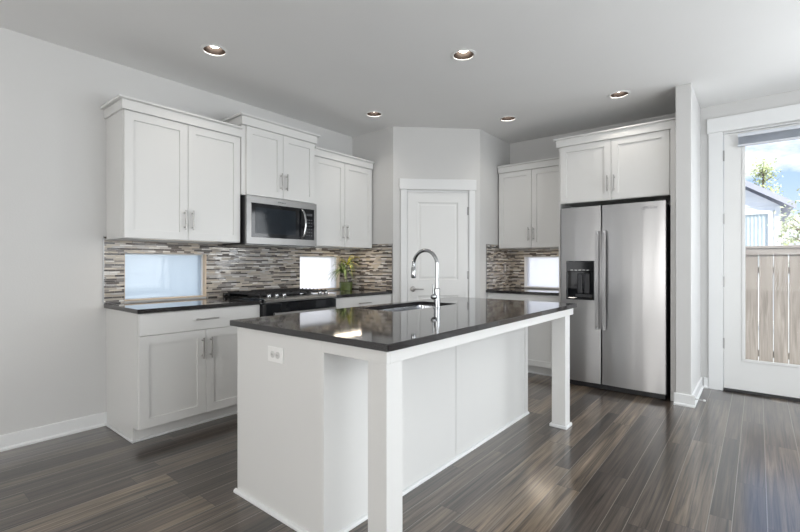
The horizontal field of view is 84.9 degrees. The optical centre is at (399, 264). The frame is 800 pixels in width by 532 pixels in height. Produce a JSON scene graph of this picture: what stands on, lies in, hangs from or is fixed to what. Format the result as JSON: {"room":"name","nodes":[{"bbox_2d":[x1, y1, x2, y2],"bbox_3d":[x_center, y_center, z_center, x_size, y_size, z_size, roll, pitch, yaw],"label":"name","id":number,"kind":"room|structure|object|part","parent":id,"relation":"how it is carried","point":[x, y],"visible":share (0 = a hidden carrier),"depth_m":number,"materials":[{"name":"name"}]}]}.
{"room":"kitchen","nodes":[
{"label":"kitchen","id":0,"kind":"room"},
{"bbox_2d":[0,27,351,434],"bbox_3d":[-2.513,-0.166,3.074,0.160,2.758,9.300,0,0,39],"label":"wall","id":1,"kind":"structure","parent":0,"point":[53,123],"depth_m":3.07,"materials":[{"name":"paint"}]},
{"bbox_2d":[0,412,106,451],"bbox_3d":[-3.799,1.163,1.360,0.026,0.100,5.018,0,0,39],"label":"baseboard","id":2,"kind":"structure","parent":1,"relation":"attached to","point":[17,439],"depth_m":3.04,"materials":[{"name":"white paint"}]},
{"bbox_2d":[124,253,205,300],"bbox_3d":[-1.970,0.100,3.680,0.112,0.376,0.651,0,0,39],"label":"window","id":3,"kind":"structure","parent":1,"relation":"in","point":[146,276],"depth_m":3.69,"materials":[{"name":"glass"}]},
{"bbox_2d":[100,94,242,243],"bbox_3d":[-1.794,-0.684,3.519,0.388,0.995,0.942,0,0,39],"label":"upper cabinet","id":4,"kind":"object","parent":1,"relation":"attached to","point":[172,174],"visible":1,"depth_m":3.33,"materials":[{"name":"paint"}]},
{"bbox_3d":[-1.811,-0.643,3.267,0.020,0.906,0.445,0,0,39],"label":"cabinet door","id":5,"kind":"part","parent":4,"relation":"part of","materials":[{"name":"paint"}]},
{"bbox_3d":[-1.794,-1.140,3.519,0.388,0.084,0.942,0,0,39],"label":"crown moulding","id":6,"kind":"part","parent":4,"relation":"part of","materials":[{"name":"paint"}]},
{"bbox_3d":[-1.665,-0.345,3.399,0.038,0.155,0.012,0,0,39],"label":"pull handle","id":7,"kind":"part","parent":4,"relation":"part of","materials":[{"name":"silver metal"}]},
{"bbox_3d":[-1.627,-0.345,3.446,0.038,0.155,0.012,0,0,39],"label":"pull handle","id":8,"kind":"part","parent":4,"relation":"part of","materials":[{"name":"silver metal"}]},
{"bbox_3d":[-1.526,-0.643,3.615,0.020,0.906,0.445,0,0,39],"label":"cabinet door","id":9,"kind":"part","parent":4,"relation":"part of","materials":[{"name":"paint"}]},
{"bbox_2d":[103,236,351,303],"bbox_3d":[-1.399,0.043,4.298,0.010,0.511,2.613,0,0,39],"label":"backsplash","id":10,"kind":"structure","parent":1,"relation":"attached to","point":[228,268],"depth_m":4.08,"materials":[{"name":"tile"}]},
{"bbox_2d":[220,112,320,203],"bbox_3d":[-1.230,-0.950,4.181,0.420,0.689,0.871,0,0,39],"label":"upper cabinet","id":11,"kind":"object","parent":1,"relation":"attached to","point":[277,160],"visible":0.89,"depth_m":4.02,"materials":[{"name":"paint"}]},
{"bbox_3d":[-1.215,-0.906,3.944,0.020,0.596,0.374,0,0,39],"label":"cabinet door","id":12,"kind":"part","parent":11,"relation":"part of","materials":[{"name":"paint"}]},
{"bbox_2d":[222,195,316,247],"bbox_3d":[-1.205,-0.385,4.159,0.468,0.428,0.768,0,0,39],"label":"microwave","id":13,"kind":"object","parent":11,"relation":"attached to","point":[264,222],"visible":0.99,"depth_m":3.99,"materials":[{"name":"silver metal"}]},
{"bbox_3d":[-1.072,-0.387,4.059,0.022,0.299,0.692,0,0,39],"label":"door glass","id":14,"kind":"part","parent":13,"relation":"part of","materials":[{"name":"black glass"}]},
{"bbox_3d":[-0.917,-0.387,4.189,0.063,0.290,0.025,0,0,23],"label":"handle","id":15,"kind":"part","parent":13,"relation":"part of","materials":[{"name":"silver metal"}]},
{"bbox_3d":[-1.230,-1.250,4.181,0.420,0.088,0.871,0,0,39],"label":"crown moulding","id":16,"kind":"part","parent":11,"relation":"part of","materials":[{"name":"paint"}]},
{"bbox_3d":[-1.054,-0.763,4.095,0.038,0.155,0.012,0,0,39],"label":"pull handle","id":17,"kind":"part","parent":11,"relation":"part of","materials":[{"name":"silver metal"}]},
{"bbox_3d":[-0.975,-0.906,4.237,0.020,0.596,0.374,0,0,39],"label":"cabinet door","id":18,"kind":"part","parent":11,"relation":"part of","materials":[{"name":"paint"}]},
{"bbox_2d":[300,256,339,289],"bbox_3d":[-0.926,0.100,4.953,0.112,0.376,0.579,0,0,39],"label":"window","id":19,"kind":"structure","parent":1,"relation":"in","point":[313,269],"depth_m":5.00,"materials":[{"name":"glass"}]},
{"bbox_3d":[-0.904,0.100,4.935,0.056,0.376,0.579,0,0,39],"label":"sill","id":20,"kind":"part","parent":19,"relation":"part of","materials":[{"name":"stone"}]},
{"bbox_2d":[315,146,374,248],"bbox_3d":[-0.713,-0.684,4.837,0.388,0.995,0.869,0,0,39],"label":"upper cabinet","id":21,"kind":"object","parent":1,"relation":"attached to","point":[343,182],"visible":0.84,"depth_m":4.72,"materials":[{"name":"paint"}]},
{"bbox_3d":[-0.737,-0.643,4.577,0.020,0.906,0.428,0,0,39],"label":"cabinet door","id":22,"kind":"part","parent":21,"relation":"part of","materials":[{"name":"paint"}]},
{"bbox_3d":[-0.713,-1.140,4.837,0.388,0.084,0.869,0,0,39],"label":"crown moulding","id":23,"kind":"part","parent":21,"relation":"part of","materials":[{"name":"paint"}]},
{"bbox_3d":[-0.463,-0.643,4.911,0.020,0.906,0.428,0,0,39],"label":"cabinet door","id":24,"kind":"part","parent":21,"relation":"part of","materials":[{"name":"paint"}]},
{"bbox_2d":[352,127,392,302],"bbox_3d":[-0.291,-0.166,5.145,0.650,2.758,0.100,0,0,39],"label":"wall","id":25,"kind":"structure","parent":0,"point":[376,146],"depth_m":5.02,"materials":[{"name":"paint"}]},
{"bbox_2d":[352,244,392,290],"bbox_3d":[-0.324,0.033,5.101,0.637,0.530,0.008,0,0,39],"label":"backsplash","id":26,"kind":"structure","parent":25,"relation":"attached to","point":[375,270],"depth_m":5.08,"materials":[{"name":"tile"}]},
{"bbox_2d":[0,0,799,143],"bbox_3d":[-0.118,-1.595,0.980,6.800,0.100,9.500,0,0,39],"label":"ceiling","id":27,"kind":"structure","parent":0,"point":[554,66],"depth_m":3.16,"materials":[{"name":"paint"}]},
{"bbox_2d":[200,44,228,56],"bbox_3d":[-1.337,-1.601,3.159,0.190,0.127,0.190,0,0,39],"label":"recessed light","id":28,"kind":"object","parent":27,"relation":"in","point":[214,50],"visible":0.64,"depth_m":3.20,"materials":[{"name":"plastic"}]},
{"bbox_2d":[365,111,382,116],"bbox_3d":[-0.262,-1.601,4.493,0.190,0.127,0.190,0,0,39],"label":"recessed light","id":29,"kind":"object","parent":27,"relation":"in","point":[369,113],"visible":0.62,"depth_m":4.55,"materials":[{"name":"plastic"}]},
{"bbox_2d":[451,49,476,60],"bbox_3d":[0.472,-1.601,3.226,0.190,0.127,0.190,0,0,39],"label":"recessed light","id":30,"kind":"object","parent":27,"relation":"in","point":[461,54],"visible":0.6,"depth_m":3.27,"materials":[{"name":"plastic"}]},
{"bbox_2d":[499,116,516,121],"bbox_3d":[1.149,-1.601,4.632,0.190,0.127,0.190,0,0,39],"label":"recessed light","id":31,"kind":"object","parent":27,"relation":"in","point":[504,118],"visible":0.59,"depth_m":4.68,"materials":[{"name":"plastic"}]},
{"bbox_2d":[608,90,630,98],"bbox_3d":[1.998,-1.601,3.977,0.190,0.127,0.190,0,0,39],"label":"recessed light","id":32,"kind":"object","parent":27,"relation":"in","point":[618,94],"visible":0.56,"depth_m":4.03,"materials":[{"name":"plastic"}]},
{"bbox_2d":[0,373,799,531],"bbox_3d":[-0.181,1.273,0.903,6.800,0.120,9.301,0,0,39],"label":"floor","id":33,"kind":"structure","parent":0,"point":[625,462],"depth_m":2.48,"materials":[{"name":"brown wood"}]},
{"bbox_2d":[105,304,259,443],"bbox_3d":[-1.676,0.771,3.449,0.658,0.884,0.935,0,0,39],"label":"base cabinet","id":34,"kind":"object","parent":33,"relation":"on","point":[167,372],"visible":0.87,"depth_m":3.15,"materials":[{"name":"paint"}]},
{"bbox_3d":[-2.012,1.204,3.129,0.544,0.018,0.014,0,0,39],"label":"shoe moulding","id":35,"kind":"part","parent":34,"relation":"part of","materials":[{"name":"white paint"}]},
{"bbox_3d":[-1.600,0.798,3.099,0.020,0.622,0.454,0,0,39],"label":"cabinet door","id":36,"kind":"part","parent":34,"relation":"part of","materials":[{"name":"paint"}]},
{"bbox_2d":[104,297,261,313],"bbox_3d":[-1.681,0.314,3.452,0.648,0.030,0.940,0,0,39],"label":"countertop","id":37,"kind":"structure","parent":34,"relation":"on","point":[214,302],"depth_m":3.27,"materials":[{"name":"stone"}]},
{"bbox_3d":[-1.515,1.205,3.326,0.014,0.016,0.921,0,0,39],"label":"shoe moulding","id":38,"kind":"part","parent":34,"relation":"part of","materials":[{"name":"white paint"}]},
{"bbox_3d":[-1.455,0.409,3.276,0.020,0.148,0.912,0,0,39],"label":"drawer","id":39,"kind":"part","parent":34,"relation":"part of","materials":[{"name":"paint"}]},
{"bbox_3d":[-1.452,0.620,3.234,0.038,0.155,0.012,0,0,39],"label":"pull handle","id":40,"kind":"part","parent":34,"relation":"part of","materials":[{"name":"silver metal"}]},
{"bbox_3d":[-1.432,0.404,3.258,0.038,0.011,0.170,0,0,39],"label":"pull handle","id":41,"kind":"part","parent":34,"relation":"part of","materials":[{"name":"silver metal"}]},
{"bbox_3d":[-1.412,0.620,3.282,0.038,0.155,0.012,0,0,39],"label":"pull handle","id":42,"kind":"part","parent":34,"relation":"part of","materials":[{"name":"silver metal"}]},
{"bbox_3d":[-1.310,0.798,3.453,0.020,0.622,0.454,0,0,39],"label":"cabinet door","id":43,"kind":"part","parent":34,"relation":"part of","materials":[{"name":"paint"}]},
{"bbox_2d":[223,288,336,316],"bbox_3d":[-1.091,0.728,4.081,0.742,0.970,0.778,0,0,39],"label":"gas range","id":44,"kind":"object","parent":33,"relation":"on","point":[293,300],"visible":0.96,"depth_m":3.88,"materials":[{"name":"black metal"}]},
{"bbox_2d":[223,293,332,304],"bbox_3d":[-1.124,0.310,4.108,0.657,0.048,0.778,0,0,39],"label":"cooktop","id":45,"kind":"object","parent":44,"relation":"in","point":[264,298],"depth_m":3.88,"materials":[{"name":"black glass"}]},
{"bbox_3d":[-0.883,0.300,3.909,0.092,0.042,0.778,0,0,39],"label":"control panel","id":46,"kind":"part","parent":44,"relation":"part of","materials":[{"name":"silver metal"}]},
{"bbox_3d":[-0.860,0.672,3.891,0.030,0.691,0.767,0,0,39],"label":"oven door","id":47,"kind":"part","parent":44,"relation":"part of","materials":[{"name":"black glass"}]},
{"bbox_3d":[-0.827,0.413,3.864,0.057,0.024,0.675,0,0,39],"label":"handle","id":48,"kind":"part","parent":44,"relation":"part of","materials":[{"name":"silver metal"}]},
{"bbox_2d":[335,294,390,308],"bbox_3d":[-0.601,0.771,4.760,0.658,0.884,0.887,0,0,39],"label":"base cabinet","id":49,"kind":"object","parent":33,"relation":"on","point":[345,302],"visible":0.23,"depth_m":4.56,"materials":[{"name":"paint"}]},
{"bbox_2d":[314,289,391,297],"bbox_3d":[-0.608,0.314,4.764,0.642,0.030,0.889,0,0,39],"label":"countertop","id":50,"kind":"structure","parent":49,"relation":"on","point":[354,292],"depth_m":4.64,"materials":[{"name":"stone"}]},
{"bbox_2d":[325,255,359,289],"bbox_3d":[-0.619,0.097,5.019,0.275,0.402,0.452,0,0,39],"label":"potted plant","id":51,"kind":"object","parent":50,"relation":"on","point":[344,285],"visible":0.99,"depth_m":5.02,"materials":[{"name":"green plant"}]},
{"bbox_3d":[-0.622,0.254,5.073,0.162,0.090,0.162,0,0,39],"label":"pot","id":52,"kind":"part","parent":51,"relation":"part of","materials":[{"name":"green ceramic"}]},
{"bbox_2d":[233,308,572,531],"bbox_3d":[0.211,0.771,2.837,1.109,0.884,2.178,0,0,39],"label":"kitchen island","id":53,"kind":"object","parent":33,"relation":"on","point":[332,437],"visible":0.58,"depth_m":2.10,"materials":[{"name":"paint"}]},
{"bbox_3d":[-0.606,1.204,2.108,0.706,0.018,0.015,0,0,39],"label":"shoe moulding","id":54,"kind":"part","parent":53,"relation":"part of","materials":[{"name":"white paint"}]},
{"bbox_2d":[268,346,283,363],"bbox_3d":[-0.597,0.435,2.104,0.122,0.074,0.009,0,0,39],"label":"power outlet","id":55,"kind":"object","parent":53,"relation":"attached to","point":[275,354],"visible":1,"depth_m":2.10,"materials":[{"name":"plastic"}]},
{"bbox_3d":[-0.594,0.771,2.118,0.686,0.884,0.016,0,0,39],"label":"panel","id":56,"kind":"part","parent":53,"relation":"part of","materials":[{"name":"paint"}]},
{"bbox_3d":[-0.057,0.797,1.736,0.099,0.832,0.098,0,0,39],"label":"leg","id":57,"kind":"part","parent":53,"relation":"part of","materials":[{"name":"paint"}]},
{"bbox_3d":[0.005,0.771,2.309,0.016,0.884,1.070,0,0,39],"label":"panel","id":58,"kind":"part","parent":53,"relation":"part of","materials":[{"name":"paint"}]},
{"bbox_2d":[230,297,576,351],"bbox_3d":[0.222,0.314,2.837,1.122,0.030,2.203,0,0,39],"label":"island countertop","id":59,"kind":"structure","parent":53,"relation":"on","point":[368,327],"depth_m":2.29,"materials":[{"name":"stone"}]},
{"bbox_2d":[382,305,433,310],"bbox_3d":[0.078,0.441,3.147,0.385,0.224,0.760,0,0,39],"label":"sink","id":60,"kind":"object","parent":59,"relation":"in","point":[415,306],"visible":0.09,"depth_m":3.41,"materials":[{"name":"metal"}]},
{"bbox_2d":[411,249,440,307],"bbox_3d":[0.171,0.094,3.044,0.247,0.408,0.085,0,0,39],"label":"kitchen faucet","id":61,"kind":"object","parent":59,"relation":"on","point":[435,296],"visible":1,"depth_m":2.99,"materials":[{"name":"silver metal"}]},
{"bbox_3d":[0.178,0.029,3.059,0.228,0.278,0.025,0,0,39],"label":"spout","id":62,"kind":"part","parent":61,"relation":"part of","materials":[{"name":"silver metal"}]},
{"bbox_3d":[0.232,0.186,2.965,0.037,0.106,0.041,0,0,39],"label":"lever handle","id":63,"kind":"part","parent":61,"relation":"part of","materials":[{"name":"silver metal"}]},
{"bbox_3d":[0.364,1.204,2.721,0.015,0.018,2.163,0,0,39],"label":"shoe moulding","id":64,"kind":"part","parent":53,"relation":"part of","materials":[{"name":"white paint"}]},
{"bbox_3d":[0.675,0.771,3.126,0.016,0.884,1.033,0,0,39],"label":"panel","id":65,"kind":"part","parent":53,"relation":"part of","materials":[{"name":"paint"}]},
{"bbox_3d":[1.211,1.201,3.283,0.129,0.024,0.126,0,0,39],"label":"leg moulding","id":66,"kind":"part","parent":53,"relation":"part of","materials":[{"name":"white paint"}]},
{"bbox_3d":[1.211,0.797,3.283,0.101,0.832,0.098,0,0,39],"label":"leg","id":67,"kind":"part","parent":53,"relation":"part of","materials":[{"name":"paint"}]},
{"bbox_2d":[487,293,558,375],"bbox_3d":[1.536,0.771,5.082,0.844,0.884,0.658,0,0,39],"label":"base cabinet","id":68,"kind":"object","parent":33,"relation":"on","point":[539,335],"visible":0.11,"depth_m":4.75,"materials":[{"name":"paint"}]},
{"bbox_2d":[486,288,558,295],"bbox_3d":[1.539,0.314,5.086,0.846,0.030,0.648,0,0,39],"label":"countertop","id":69,"kind":"structure","parent":68,"relation":"on","point":[555,292],"depth_m":4.99,"materials":[{"name":"stone"}]},
{"bbox_3d":[1.357,0.409,4.865,0.835,0.148,0.020,0,0,39],"label":"drawer","id":70,"kind":"part","parent":68,"relation":"part of","materials":[{"name":"paint"}]},
{"bbox_3d":[1.407,1.205,4.925,0.844,0.016,0.014,0,0,39],"label":"shoe moulding","id":71,"kind":"part","parent":68,"relation":"part of","materials":[{"name":"white paint"}]},
{"bbox_3d":[1.520,0.798,4.732,0.416,0.622,0.020,0,0,39],"label":"cabinet door","id":72,"kind":"part","parent":68,"relation":"part of","materials":[{"name":"paint"}]},
{"bbox_2d":[559,204,566,302],"bbox_3d":[1.876,0.294,4.815,0.018,1.838,0.640,0,0,39],"label":"end panel","id":73,"kind":"object","parent":33,"relation":"on","point":[560,205],"visible":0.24,"depth_m":4.57,"materials":[{"name":"paint"}]},
{"bbox_2d":[561,199,670,399],"bbox_3d":[2.211,0.317,4.419,0.926,1.792,0.779,0,0,39],"label":"refrigerator","id":74,"kind":"object","parent":33,"relation":"on","point":[616,258],"visible":0.96,"depth_m":4.11,"materials":[{"name":"grey metal"}]},
{"bbox_3d":[1.810,0.294,4.355,0.387,1.722,0.068,0,0,39],"label":"freezer door","id":75,"kind":"part","parent":74,"relation":"part of","materials":[{"name":"silver metal"}]},
{"bbox_3d":[1.902,0.153,4.205,0.034,0.950,0.057,0,0,39],"label":"door handle","id":76,"kind":"part","parent":74,"relation":"part of","materials":[{"name":"silver metal"}]},
{"bbox_3d":[1.949,0.153,4.167,0.034,0.950,0.057,0,0,39],"label":"door handle","id":77,"kind":"part","parent":74,"relation":"part of","materials":[{"name":"silver metal"}]},
{"bbox_3d":[2.170,0.294,4.059,0.533,1.722,0.068,0,0,39],"label":"fridge door","id":78,"kind":"part","parent":74,"relation":"part of","materials":[{"name":"silver metal"}]},
{"bbox_2d":[671,127,674,400],"bbox_3d":[2.650,0.000,4.142,0.046,2.426,0.700,0,0,39],"label":"end panel","id":79,"kind":"object","parent":33,"relation":"on","point":[673,128],"visible":0.24,"depth_m":3.88,"materials":[{"name":"paint"}]},
{"bbox_2d":[723,388,799,401],"bbox_3d":[3.518,1.202,3.978,0.908,0.022,0.172,0,0,39],"label":"threshold","id":80,"kind":"object","parent":33,"relation":"on","point":[724,389],"visible":0.48,"depth_m":4.03,"materials":[{"name":"black metal"}]},
{"bbox_2d":[393,126,479,302],"bbox_3d":[0.418,-0.166,5.004,0.996,2.758,0.110,0,0,-6],"label":"wall","id":81,"kind":"structure","parent":0,"point":[418,152],"depth_m":4.95,"materials":[{"name":"paint"}]},
{"bbox_2d":[399,178,475,301],"bbox_3d":[0.432,0.127,4.992,0.878,2.172,0.136,0,0,-6],"label":"door frame","id":82,"kind":"structure","parent":81,"relation":"attached to","point":[404,184],"depth_m":4.92,"materials":[{"name":"white paint"}]},
{"bbox_2d":[407,192,468,300],"bbox_3d":[0.440,0.193,4.942,0.703,2.016,0.090,0,0,-6],"label":"door","id":83,"kind":"structure","parent":81,"relation":"in","point":[437,222],"depth_m":4.96,"materials":[{"name":"paint"}]},
{"bbox_3d":[0.196,0.278,4.901,0.146,0.062,0.055,0,0,-6],"label":"handle","id":84,"kind":"part","parent":83,"relation":"part of","materials":[{"name":"silver metal"}]},
{"bbox_2d":[480,129,509,298],"bbox_3d":[1.130,-0.166,5.333,0.100,2.758,0.786,0,0,39],"label":"wall","id":85,"kind":"structure","parent":0,"point":[494,152],"depth_m":5.16,"materials":[{"name":"paint"}]},
{"bbox_2d":[486,244,509,289],"bbox_3d":[1.217,0.031,5.353,0.008,0.536,0.644,0,0,39],"label":"backsplash","id":86,"kind":"structure","parent":85,"relation":"attached to","point":[496,278],"depth_m":5.32,"materials":[{"name":"tile"}]},
{"bbox_2d":[510,90,799,385],"bbox_3d":[2.934,-0.166,4.465,6.500,2.758,0.160,0,0,39],"label":"wall","id":87,"kind":"structure","parent":0,"point":[540,148],"depth_m":4.30,"materials":[{"name":"paint"}]},
{"bbox_2d":[497,157,558,248],"bbox_3d":[1.626,-0.690,5.183,0.829,0.995,0.388,0,0,39],"label":"upper cabinet","id":88,"kind":"object","parent":87,"relation":"attached to","point":[528,191],"visible":0.8,"depth_m":5.08,"materials":[{"name":"paint"}]},
{"bbox_3d":[1.374,-0.648,5.201,0.408,0.906,0.020,0,0,39],"label":"cabinet door","id":89,"kind":"part","parent":88,"relation":"part of","materials":[{"name":"paint"}]},
{"bbox_3d":[1.626,-1.145,5.184,0.829,0.084,0.388,0,0,39],"label":"crown moulding","id":90,"kind":"part","parent":88,"relation":"part of","materials":[{"name":"paint"}]},
{"bbox_3d":[1.692,-0.648,4.940,0.408,0.906,0.020,0,0,39],"label":"cabinet door","id":91,"kind":"part","parent":88,"relation":"part of","materials":[{"name":"paint"}]},
{"bbox_2d":[510,248,558,287],"bbox_3d":[1.746,0.043,5.331,0.837,0.511,0.008,0,0,39],"label":"backsplash","id":92,"kind":"structure","parent":87,"relation":"attached to","point":[517,256],"depth_m":5.51,"materials":[{"name":"tile"}]},
{"bbox_2d":[524,256,558,287],"bbox_3d":[1.847,0.097,5.311,0.653,0.382,0.112,0,0,39],"label":"window","id":93,"kind":"structure","parent":87,"relation":"in","point":[542,272],"depth_m":5.41,"materials":[{"name":"glass"}]},
{"bbox_2d":[553,117,674,207],"bbox_3d":[2.244,-0.963,4.476,1.094,0.676,0.698,0,0,39],"label":"upper cabinet","id":94,"kind":"object","parent":87,"relation":"attached to","point":[632,163],"visible":0.86,"depth_m":4.21,"materials":[{"name":"paint"}]},
{"bbox_3d":[1.866,-0.919,4.396,0.484,0.583,0.020,0,0,39],"label":"cabinet door","id":95,"kind":"part","parent":94,"relation":"part of","materials":[{"name":"paint"}]},
{"bbox_3d":[2.244,-1.257,4.476,1.094,0.088,0.698,0,0,39],"label":"crown moulding","id":96,"kind":"part","parent":94,"relation":"part of","materials":[{"name":"paint"}]},
{"bbox_3d":[2.243,-0.919,4.087,0.484,0.583,0.020,0,0,39],"label":"cabinet door","id":97,"kind":"part","parent":94,"relation":"part of","materials":[{"name":"paint"}]},
{"bbox_2d":[704,377,708,388],"bbox_3d":[3.007,1.163,4.285,0.038,0.100,0.026,0,0,39],"label":"baseboard","id":98,"kind":"structure","parent":87,"relation":"attached to","point":[706,380],"depth_m":4.28,"materials":[{"name":"white paint"}]},
{"bbox_2d":[707,104,799,390],"bbox_3d":[3.515,-0.101,3.971,1.168,2.627,0.188,0,0,39],"label":"door frame","id":99,"kind":"structure","parent":87,"relation":"attached to","point":[716,127],"depth_m":4.22,"materials":[{"name":"white paint"}]},
{"bbox_2d":[723,123,799,397],"bbox_3d":[3.468,-0.031,3.925,0.912,2.436,0.093,0,0,39],"label":"door","id":100,"kind":"structure","parent":87,"relation":"in","point":[740,373],"depth_m":4.14,"materials":[{"name":"paint"}]},
{"bbox_2d":[738,125,799,146],"bbox_3d":[3.451,-1.164,3.896,0.690,0.118,0.040,0,0,39],"label":"window blind","id":101,"kind":"object","parent":87,"relation":"attached to","point":[790,132],"visible":1,"depth_m":3.96,"materials":[{"name":"plastic"}]},
{"bbox_3d":[3.451,-1.114,3.896,0.690,0.018,0.036,0,0,39],"label":"rail","id":102,"kind":"part","parent":101,"relation":"part of","materials":[{"name":"plastic"}]},
{"bbox_2d":[675,83,700,394],"bbox_3d":[2.688,-0.166,4.059,0.117,2.758,0.780,0,0,39],"label":"wall","id":103,"kind":"structure","parent":0,"point":[687,107],"depth_m":3.78,"materials":[{"name":"paint"}]},
{"bbox_2d":[674,392,694,407],"bbox_3d":[2.438,1.163,3.743,0.153,0.100,0.026,0,0,39],"label":"baseboard","id":104,"kind":"structure","parent":103,"relation":"attached to","point":[680,399],"depth_m":3.74,"materials":[{"name":"white paint"}]},
{"bbox_2d":[692,377,703,406],"bbox_3d":[2.740,1.163,4.010,0.026,0.100,0.790,0,0,39],"label":"baseboard","id":105,"kind":"structure","parent":103,"relation":"attached to","point":[699,387],"depth_m":4.03,"materials":[{"name":"white paint"}]},
{"label":"outside","id":106,"kind":"structure","parent":0,"visible":0},
{"bbox_2d":[758,282,788,363],"bbox_3d":[16.462,1.463,11.890,42.000,0.100,53.000,0,0,39],"label":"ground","id":107,"kind":"structure","parent":106,"point":[788,282],"depth_m":9.05,"materials":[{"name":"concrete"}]},
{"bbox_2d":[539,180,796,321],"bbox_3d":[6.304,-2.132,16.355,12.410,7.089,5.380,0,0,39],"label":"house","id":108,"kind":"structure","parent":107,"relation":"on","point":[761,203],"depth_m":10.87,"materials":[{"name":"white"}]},
{"bbox_2d":[745,245,799,364],"bbox_3d":[5.732,0.591,4.588,4.610,1.645,0.160,0,0,39],"label":"fence","id":109,"kind":"object","parent":107,"relation":"on","point":[781,270],"visible":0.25,"depth_m":5.43,"materials":[{"name":"brown wood"}]},
{"bbox_3d":[5.392,-0.174,4.803,3.812,0.115,0.060,0,0,39],"label":"rail","id":110,"kind":"part","parent":109,"relation":"part of","materials":[{"name":"beige wood"}]},
{"bbox_3d":[5.410,0.598,4.824,3.812,1.130,0.034,0,0,39],"label":"rail","id":111,"kind":"part","parent":109,"relation":"part of","materials":[{"name":"beige wood"}]},
{"bbox_2d":[746,157,799,244],"bbox_3d":[13.468,-1.337,16.310,1.777,5.506,2.169,0,0,0],"label":"deciduous tree","id":112,"kind":"object","parent":107,"relation":"on","point":[762,174],"visible":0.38,"depth_m":16.09,"materials":[{"name":"green plant"}]},
{"bbox_2d":[767,188,799,263],"bbox_3d":[8.200,-0.088,8.415,1.736,3.014,1.380,0,0,39],"label":"deciduous tree","id":113,"kind":"object","parent":107,"relation":"on","point":[793,238],"visible":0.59,"depth_m":8.72,"materials":[{"name":"green plant"}]}
]}

